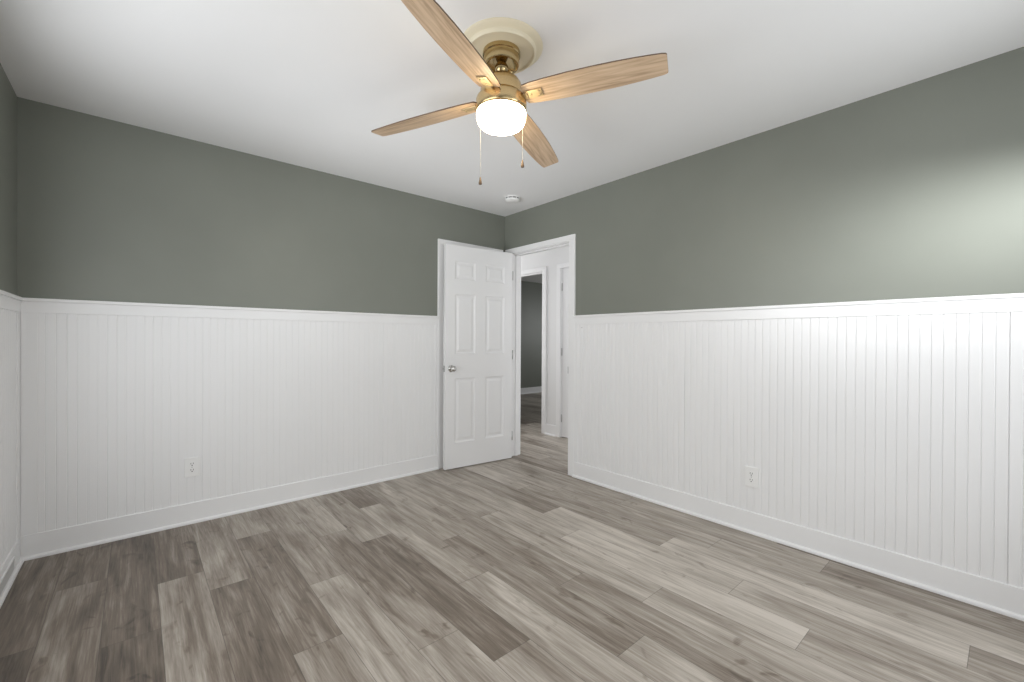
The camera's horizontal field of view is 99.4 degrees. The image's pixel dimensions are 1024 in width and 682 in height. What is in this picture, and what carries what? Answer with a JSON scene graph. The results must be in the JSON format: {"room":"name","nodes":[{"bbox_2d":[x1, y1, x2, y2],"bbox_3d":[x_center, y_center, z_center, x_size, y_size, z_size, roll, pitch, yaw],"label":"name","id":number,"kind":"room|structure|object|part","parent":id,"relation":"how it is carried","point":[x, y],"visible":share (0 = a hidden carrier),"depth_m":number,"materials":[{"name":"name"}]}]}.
{"room":"empty bedroom","nodes":[
{"label":"empty bedroom","id":0,"kind":"room"},
{"bbox_2d":[0,63,22,567],"bbox_3d":[-1.296,-0.049,0.701,0.146,2.440,4.100,0,0,-41],"label":"wall","id":1,"kind":"structure","parent":0,"point":[10,303],"depth_m":2.12,"materials":[{"name":"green paint"}]},
{"bbox_3d":[-2.383,0.442,2.035,0.009,1.237,0.636,0,0,-41],"label":"beadboard panel","id":2,"kind":"part","parent":1,"relation":"part of","materials":[{"name":"white paint"}]},
{"bbox_3d":[-2.378,-0.178,2.035,0.016,0.060,0.636,0,0,-41],"label":"chair rail","id":3,"kind":"part","parent":1,"relation":"part of","materials":[{"name":"white paint"}]},
{"bbox_2d":[0,538,23,607],"bbox_3d":[-1.284,1.106,0.779,0.029,0.130,3.950,0,0,-41],"label":"baseboard","id":4,"kind":"structure","parent":1,"relation":"attached to","point":[15,551],"depth_m":2.11,"materials":[{"name":"white paint"}]},
{"bbox_2d":[17,97,504,535],"bbox_3d":[-1.371,-0.060,3.409,3.576,2.440,0.146,0,0,-41],"label":"wall","id":5,"kind":"structure","parent":0,"point":[268,322],"depth_m":2.81,"materials":[{"name":"green paint"}]},
{"bbox_2d":[184,456,199,477],"bbox_3d":[-2.035,0.801,2.760,0.078,0.122,0.011,0,0,-41],"label":"electrical outlet","id":6,"kind":"object","parent":5,"relation":"attached to","point":[191,465],"visible":1,"depth_m":2.76,"materials":[{"name":"white plastic"}]},
{"bbox_3d":[-1.637,0.441,3.114,2.549,1.237,0.009,0,0,-41],"label":"beadboard panel","id":7,"kind":"part","parent":5,"relation":"part of","materials":[{"name":"white paint"}]},
{"bbox_2d":[20,455,438,560],"bbox_3d":[-1.634,1.095,3.109,2.549,0.130,0.029,0,0,-41],"label":"baseboard","id":8,"kind":"structure","parent":5,"relation":"attached to","point":[56,541],"depth_m":2.79,"materials":[{"name":"white paint"}]},
{"bbox_3d":[-1.632,-0.179,3.109,2.549,0.060,0.016,0,0,-41],"label":"chair rail","id":9,"kind":"part","parent":5,"relation":"part of","materials":[{"name":"white paint"}]},
{"bbox_2d":[0,392,1023,681],"bbox_3d":[0.933,1.215,5.034,9.308,0.100,7.720,0,0,-41],"label":"floor","id":10,"kind":"structure","parent":0,"point":[519,568],"depth_m":1.95,"materials":[{"name":"grey wood"}]},
{"bbox_2d":[0,0,1023,282],"bbox_3d":[0.902,-1.325,4.987,9.076,0.100,7.720,0,0,-41],"label":"ceiling","id":11,"kind":"structure","parent":0,"point":[303,83],"depth_m":2.04,"materials":[{"name":"white paint"}]},
{"bbox_2d":[505,195,519,202],"bbox_3d":[0.004,-1.256,3.859,0.142,0.038,0.142,0,0,-41],"label":"smoke detector","id":12,"kind":"object","parent":11,"relation":"attached to","point":[509,198],"visible":1,"depth_m":3.82,"materials":[{"name":"white plastic"}]},
{"bbox_2d":[371,0,667,184],"bbox_3d":[-0.046,-0.982,1.875,1.018,0.572,1.017,0,0,-21],"label":"ceiling fan","id":13,"kind":"object","parent":11,"relation":"hanging from","point":[490,51],"visible":1,"depth_m":1.77,"materials":[{"name":"brown wood"}]},
{"bbox_3d":[-0.405,-1.033,2.031,0.573,0.006,0.128,-2,10,24],"label":"fan blade","id":14,"kind":"part","parent":13,"relation":"part of","materials":[{"name":"brown wood"}]},
{"bbox_3d":[-0.202,-1.040,1.516,0.128,0.006,0.573,13,6,23],"label":"fan blade","id":15,"kind":"part","parent":13,"relation":"part of","materials":[{"name":"brown wood"}]},
{"bbox_3d":[-0.139,-0.863,1.936,0.011,0.273,0.006,0,0,33],"label":"pull chain","id":16,"kind":"part","parent":13,"relation":"part of","materials":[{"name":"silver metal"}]},
{"bbox_3d":[-0.046,-0.954,1.875,0.213,0.071,0.213,0,0,-41],"label":"lamp shade","id":17,"kind":"part","parent":13,"relation":"part of","materials":[{"name":"white glass"}]},
{"bbox_3d":[0.045,-0.900,1.936,0.011,0.196,0.006,0,0,-33],"label":"pull chain","id":18,"kind":"part","parent":13,"relation":"part of","materials":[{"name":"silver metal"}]},
{"bbox_3d":[0.110,-1.027,2.233,0.128,0.006,0.573,-13,-8,23],"label":"fan blade","id":19,"kind":"part","parent":13,"relation":"part of","materials":[{"name":"brown wood"}]},
{"bbox_3d":[0.313,-1.034,1.718,0.573,0.006,0.128,2,-12,24],"label":"fan blade","id":20,"kind":"part","parent":13,"relation":"part of","materials":[{"name":"brown wood"}]},
{"bbox_2d":[521,281,541,387],"bbox_3d":[0.143,-0.076,9.365,4.490,2.440,0.120,0,0,-41],"label":"wall","id":21,"kind":"structure","parent":0,"point":[531,292],"depth_m":9.53,"materials":[{"name":"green paint"}]},
{"bbox_2d":[521,386,541,393],"bbox_3d":[0.140,1.079,9.274,4.370,0.130,0.029,0,0,-41],"label":"baseboard","id":22,"kind":"structure","parent":21,"relation":"attached to","point":[528,390],"depth_m":9.52,"materials":[{"name":"white paint"}]},
{"bbox_2d":[521,246,568,425],"bbox_3d":[0.402,-0.060,5.543,0.120,2.440,6.000,0,0,-41],"label":"wall","id":23,"kind":"structure","parent":0,"point":[551,258],"depth_m":5.37,"materials":[{"name":"white paint"}]},
{"bbox_2d":[521,266,546,433],"bbox_3d":[0.173,0.113,5.794,0.138,2.090,0.912,0,0,-41],"label":"door frame","id":24,"kind":"structure","parent":23,"relation":"attached to","point":[542,270],"depth_m":5.43,"materials":[{"name":"white paint"}]},
{"bbox_3d":[0.133,-0.907,5.751,0.018,0.049,0.912,0,0,-41],"label":"head casing","id":25,"kind":"part","parent":24,"relation":"part of","materials":[{"name":"white paint"}]},
{"bbox_3d":[0.403,0.140,5.436,0.018,2.041,0.069,0,0,-41],"label":"casing","id":26,"kind":"part","parent":24,"relation":"part of","materials":[{"name":"white paint"}]},
{"bbox_2d":[544,424,555,436],"bbox_3d":[0.474,1.096,5.345,0.029,0.130,0.183,0,0,-41],"label":"baseboard","id":27,"kind":"structure","parent":23,"relation":"attached to","point":[550,430],"depth_m":5.34,"materials":[{"name":"white paint"}]},
{"bbox_2d":[556,263,568,436],"bbox_3d":[0.881,0.120,4.976,0.138,2.090,0.895,0,0,-41],"label":"door frame","id":28,"kind":"structure","parent":23,"relation":"attached to","point":[560,267],"depth_m":5.24,"materials":[{"name":"white paint"}]},
{"bbox_3d":[0.563,0.142,5.252,0.018,2.041,0.064,0,0,-41],"label":"casing","id":29,"kind":"part","parent":28,"relation":"part of","materials":[{"name":"white paint"}]},
{"bbox_3d":[0.840,-0.901,4.933,0.018,0.049,0.895,0,0,-41],"label":"head casing","id":30,"kind":"part","parent":28,"relation":"part of","materials":[{"name":"white paint"}]},
{"bbox_2d":[561,268,568,437],"bbox_3d":[0.855,0.143,4.955,0.047,2.019,0.751,0,0,-41],"label":"door","id":31,"kind":"structure","parent":23,"relation":"in","point":[565,272],"depth_m":5.19,"materials":[{"name":"white paint"}]},
{"bbox_2d":[505,47,1023,588],"bbox_3d":[1.298,-0.045,2.946,0.146,2.440,4.100,0,0,-41],"label":"wall","id":32,"kind":"structure","parent":0,"point":[829,304],"depth_m":2.35,"materials":[{"name":"green paint"}]},
{"bbox_2d":[443,244,512,469],"bbox_3d":[-0.292,0.144,4.072,0.751,2.022,0.097,0,0,-35],"label":"door","id":33,"kind":"structure","parent":32,"relation":"in","point":[477,337],"depth_m":4.06,"materials":[{"name":"white paint"}]},
{"bbox_2d":[437,234,575,475],"bbox_3d":[-0.061,0.119,3.928,0.915,2.090,1.078,0,0,-41],"label":"door frame","id":34,"kind":"structure","parent":32,"relation":"attached to","point":[569,240],"depth_m":3.96,"materials":[{"name":"white paint"}]},
{"bbox_3d":[-0.651,0.141,3.960,0.066,2.041,0.018,0,0,-41],"label":"casing","id":35,"kind":"part","parent":34,"relation":"part of","materials":[{"name":"white paint"}]},
{"bbox_3d":[-0.382,-0.904,4.184,0.762,0.049,0.018,0,0,-41],"label":"head casing","id":36,"kind":"part","parent":34,"relation":"part of","materials":[{"name":"white paint"}]},
{"bbox_3d":[0.240,-0.900,4.084,0.018,0.049,0.932,0,0,-41],"label":"head casing","id":37,"kind":"part","parent":34,"relation":"part of","materials":[{"name":"white paint"}]},
{"bbox_3d":[0.518,0.147,3.760,0.018,2.041,0.066,0,0,-41],"label":"casing","id":38,"kind":"part","parent":34,"relation":"part of","materials":[{"name":"white paint"}]},
{"bbox_2d":[745,466,758,487],"bbox_3d":[1.466,0.832,2.656,0.011,0.122,0.078,0,0,-41],"label":"electrical outlet","id":39,"kind":"object","parent":32,"relation":"attached to","point":[751,473],"visible":1,"depth_m":2.65,"materials":[{"name":"white plastic"}]},
{"bbox_2d":[572,462,1023,620],"bbox_3d":[1.518,1.112,2.595,0.029,0.130,3.028,0,0,-41],"label":"baseboard","id":40,"kind":"structure","parent":32,"relation":"attached to","point":[995,596],"depth_m":2.33,"materials":[{"name":"white paint"}]},
{"bbox_3d":[1.529,-0.162,2.595,0.016,0.060,3.028,0,0,-41],"label":"chair rail","id":41,"kind":"part","parent":32,"relation":"part of","materials":[{"name":"white paint"}]},
{"bbox_3d":[1.529,0.459,2.599,0.009,1.237,3.028,0,0,-41],"label":"beadboard panel","id":42,"kind":"part","parent":32,"relation":"part of","materials":[{"name":"white paint"}]}
]}

